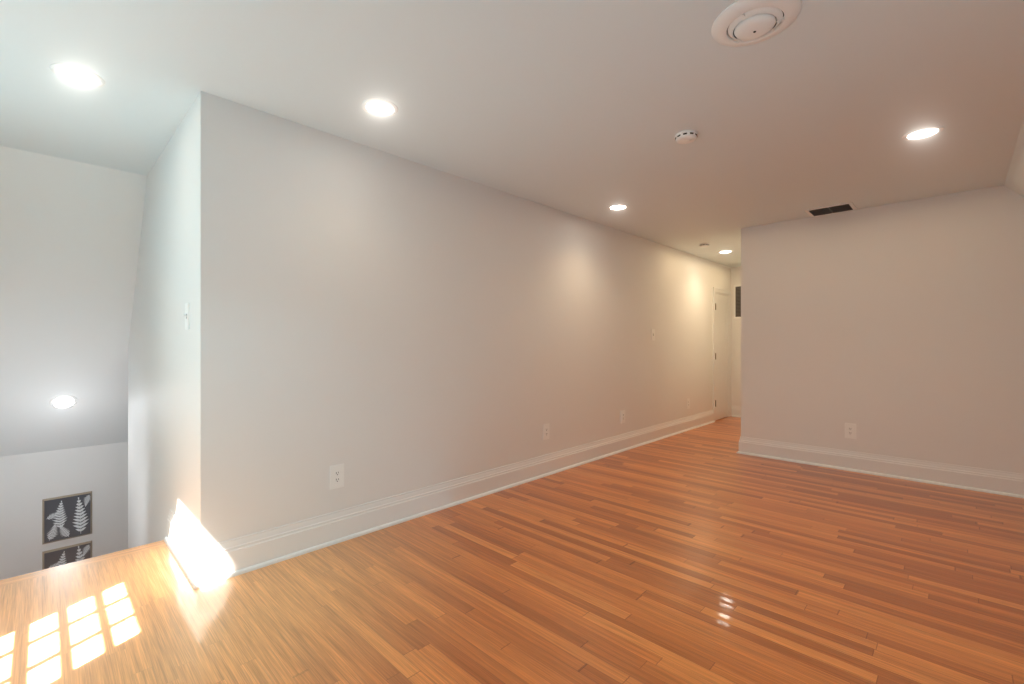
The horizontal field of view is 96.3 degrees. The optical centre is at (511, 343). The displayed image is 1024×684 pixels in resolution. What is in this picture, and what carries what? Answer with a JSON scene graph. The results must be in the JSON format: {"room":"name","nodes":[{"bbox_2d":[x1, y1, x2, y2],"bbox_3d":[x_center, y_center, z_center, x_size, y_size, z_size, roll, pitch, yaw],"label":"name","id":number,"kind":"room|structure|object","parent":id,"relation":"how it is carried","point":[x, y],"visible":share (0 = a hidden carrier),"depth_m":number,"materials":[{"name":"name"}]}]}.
{"room":"empty attic room","nodes":[
{"label":"empty attic room","id":0,"kind":"room"},
{"bbox_2d":[0,442,127,579],"bbox_3d":[-4.247,2.588,4.919,0.150,3.264,2.390,0,0,44],"label":"wall","id":1,"kind":"structure","parent":0,"point":[29,482],"depth_m":4.54,"materials":[{"name":"white paint"}]},
{"bbox_2d":[42,541,91,569],"bbox_3d":[-4.445,2.250,4.589,0.028,0.440,0.360,0,0,44],"label":"framed artwork","id":2,"kind":"object","parent":1,"relation":"attached to","point":[65,555],"visible":0.42,"depth_m":4.58,"materials":[{"name":"black paper"}]},
{"bbox_2d":[42,491,91,543],"bbox_3d":[-4.445,1.740,4.589,0.028,0.440,0.360,0,0,44],"label":"framed artwork","id":3,"kind":"object","parent":1,"relation":"attached to","point":[66,517],"visible":1,"depth_m":4.58,"materials":[{"name":"black paper"}]},
{"bbox_2d":[0,146,146,456],"bbox_3d":[-1.337,-0.105,6.586,2.233,2.607,8.840,0,0,44],"label":"ceiling","id":4,"kind":"structure","parent":0,"point":[70,233],"depth_m":3.74,"materials":[{"name":"white paint"}]},
{"bbox_2d":[49,394,77,408],"bbox_3d":[-4.173,0.546,4.268,0.192,0.192,0.008,0,40,-46],"label":"recessed light","id":5,"kind":"object","parent":4,"relation":"in","point":[65,401],"visible":1,"depth_m":4.26,"materials":[{"name":"white glass"}]},
{"bbox_2d":[128,91,227,548],"bbox_3d":[-2.541,1.310,3.346,2.810,5.220,0.120,0,0,44],"label":"wall","id":6,"kind":"structure","parent":0,"point":[177,419],"depth_m":2.60,"materials":[{"name":"white paint"}]},
{"bbox_2d":[164,509,199,588],"bbox_3d":[-1.856,1.127,2.570,0.814,0.186,0.034,0,0,44],"label":"baseboard return","id":7,"kind":"object","parent":6,"relation":"attached to","point":[182,544],"visible":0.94,"depth_m":2.54,"materials":[{"name":"white paint"}]},
{"bbox_2d":[184,303,189,329],"bbox_3d":[-1.791,-0.150,2.517,0.090,0.145,0.019,0,0,44],"label":"light switch","id":8,"kind":"object","parent":6,"relation":"attached to","point":[187,315],"visible":1,"depth_m":2.50,"materials":[{"name":"white plastic"}]},
{"bbox_2d":[228,100,730,539],"bbox_3d":[1.048,-0.040,5.097,0.120,2.520,7.400,0,0,44],"label":"wall","id":9,"kind":"structure","parent":0,"point":[397,325],"depth_m":3.23,"materials":[{"name":"white paint"}]},
{"bbox_2d":[330,463,343,489],"bbox_3d":[-1.078,0.820,2.827,0.008,0.145,0.090,0,0,44],"label":"outlet","id":10,"kind":"object","parent":9,"relation":"attached to","point":[336,476],"visible":1,"depth_m":2.82,"materials":[{"name":"white plastic"}]},
{"bbox_2d":[194,410,714,588],"bbox_3d":[0.777,1.127,4.709,0.034,0.186,6.774,0,0,44],"label":"baseboard","id":11,"kind":"structure","parent":9,"relation":"attached to","point":[221,561],"depth_m":3.09,"materials":[{"name":"white paint"}]},
{"bbox_2d":[543,423,548,439],"bbox_3d":[0.319,0.820,4.258,0.008,0.145,0.090,0,0,44],"label":"outlet","id":12,"kind":"object","parent":9,"relation":"attached to","point":[545,431],"visible":1,"depth_m":4.25,"materials":[{"name":"white plastic"}]},
{"bbox_2d":[621,410,624,422],"bbox_3d":[1.268,0.835,5.231,0.008,0.145,0.090,0,0,44],"label":"outlet","id":13,"kind":"object","parent":9,"relation":"attached to","point":[622,416],"visible":1,"depth_m":5.23,"materials":[{"name":"white plastic"}]},
{"bbox_2d":[651,329,654,340],"bbox_3d":[1.775,-0.110,5.743,0.019,0.145,0.090,0,0,44],"label":"switch","id":14,"kind":"object","parent":9,"relation":"attached to","point":[652,334],"visible":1,"depth_m":5.74,"materials":[{"name":"white plastic"}]},
{"bbox_2d":[713,287,730,420],"bbox_3d":[3.359,0.170,7.453,0.137,2.100,0.760,0,0,44],"label":"door","id":15,"kind":"structure","parent":9,"relation":"attached to","point":[721,356],"depth_m":7.42,"materials":[{"name":"white paint"}]},
{"bbox_2d":[0,416,1023,683],"bbox_3d":[2.084,1.235,3.248,5.554,0.030,8.840,0,0,44],"label":"floor","id":16,"kind":"structure","parent":0,"point":[706,554],"depth_m":2.23,"materials":[{"name":"brown wood"}]},
{"bbox_2d":[0,0,1023,266],"bbox_3d":[1.144,-1.380,4.165,4.940,0.200,8.840,0,0,44],"label":"ceiling","id":17,"kind":"structure","parent":0,"point":[586,108],"depth_m":2.33,"materials":[{"name":"white paint"}]},
{"bbox_2d":[50,63,104,86],"bbox_3d":[-2.070,-1.276,2.188,0.192,0.008,0.192,0,0,44],"label":"recessed light","id":18,"kind":"object","parent":17,"relation":"in","point":[77,75],"visible":1,"depth_m":2.18,"materials":[{"name":"white glass"}]},
{"bbox_2d":[361,98,397,116],"bbox_3d":[-0.716,-1.276,2.487,0.192,0.008,0.192,0,0,44],"label":"recessed light","id":19,"kind":"object","parent":17,"relation":"in","point":[379,107],"visible":1,"depth_m":2.48,"materials":[{"name":"white glass"}]},
{"bbox_2d":[608,204,628,209],"bbox_3d":[0.994,-1.276,4.298,0.192,0.008,0.192,0,0,44],"label":"recessed light","id":20,"kind":"object","parent":17,"relation":"in","point":[618,207],"visible":1,"depth_m":4.29,"materials":[{"name":"white glass"}]},
{"bbox_2d":[675,130,697,143],"bbox_3d":[1.069,-1.260,2.813,0.132,0.039,0.132,0,0,44],"label":"smoke detector","id":21,"kind":"object","parent":17,"relation":"attached to","point":[686,137],"visible":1,"depth_m":2.78,"materials":[{"name":"white plastic"}]},
{"bbox_2d":[699,243,708,246],"bbox_3d":[2.474,-1.260,5.900,0.118,0.039,0.118,0,0,44],"label":"smoke detector","id":22,"kind":"object","parent":17,"relation":"attached to","point":[704,245],"visible":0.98,"depth_m":5.86,"materials":[{"name":"white plastic"}]},
{"bbox_2d":[718,250,732,252],"bbox_3d":[2.970,-1.276,6.380,0.192,0.008,0.192,0,0,44],"label":"recessed light","id":23,"kind":"object","parent":17,"relation":"in","point":[726,251],"visible":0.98,"depth_m":6.35,"materials":[{"name":"white glass"}]},
{"bbox_2d":[711,0,801,46],"bbox_3d":[0.961,-1.256,1.815,0.316,0.047,0.316,0,0,44],"label":"ceiling vent","id":24,"kind":"object","parent":17,"relation":"in","point":[739,23],"visible":1,"depth_m":1.78,"materials":[{"name":"white plastic"}]},
{"bbox_2d":[804,202,856,216],"bbox_3d":[3.045,-1.275,4.381,0.370,0.012,0.310,0,0,44],"label":"ceiling vent","id":25,"kind":"object","parent":17,"relation":"in","point":[833,209],"visible":0.98,"depth_m":4.36,"materials":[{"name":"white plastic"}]},
{"bbox_2d":[902,126,943,140],"bbox_3d":[2.498,-1.276,2.788,0.192,0.008,0.192,0,0,44],"label":"recessed light","id":26,"kind":"object","parent":17,"relation":"in","point":[923,133],"visible":1,"depth_m":2.78,"materials":[{"name":"white glass"}]},
{"bbox_2d":[731,266,740,405],"bbox_3d":[4.078,-0.040,7.394,1.250,2.520,0.120,0,0,44],"label":"wall","id":27,"kind":"structure","parent":0,"point":[736,352],"depth_m":7.65,"materials":[{"name":"white paint"}]},
{"bbox_2d":[731,405,740,416],"bbox_3d":[4.025,1.127,7.339,1.010,0.186,0.034,0,0,44],"label":"baseboard","id":28,"kind":"structure","parent":27,"relation":"attached to","point":[735,411],"depth_m":7.63,"materials":[{"name":"white paint"}]},
{"bbox_2d":[734,285,740,318],"bbox_3d":[3.840,-0.695,7.535,0.370,0.560,0.013,0,0,44],"label":"air vent","id":29,"kind":"object","parent":27,"relation":"in","point":[737,301],"visible":0.42,"depth_m":7.62,"materials":[{"name":"white plastic"}]},
{"bbox_2d":[741,185,1023,473],"bbox_3d":[3.927,-0.040,3.838,3.740,2.520,0.120,0,0,44],"label":"wall","id":30,"kind":"structure","parent":0,"point":[895,330],"depth_m":4.18,"materials":[{"name":"white paint"}]},
{"bbox_2d":[845,423,855,438],"bbox_3d":[3.253,0.840,4.407,0.090,0.145,0.008,0,0,44],"label":"electrical outlet","id":31,"kind":"object","parent":30,"relation":"attached to","point":[850,430],"visible":1,"depth_m":4.41,"materials":[{"name":"white plastic"}]},
{"bbox_2d":[737,436,1023,497],"bbox_3d":[3.808,1.127,3.848,3.624,0.186,0.034,0,0,44],"label":"baseboard","id":32,"kind":"structure","parent":30,"relation":"attached to","point":[1011,484],"depth_m":4.17,"materials":[{"name":"white paint"}]},
{"bbox_2d":[1004,117,1023,197],"bbox_3d":[3.493,-0.325,1.873,1.863,2.166,8.840,0,0,44],"label":"ceiling","id":33,"kind":"structure","parent":0,"point":[1014,181],"depth_m":3.26,"materials":[{"name":"white paint"}]}
]}

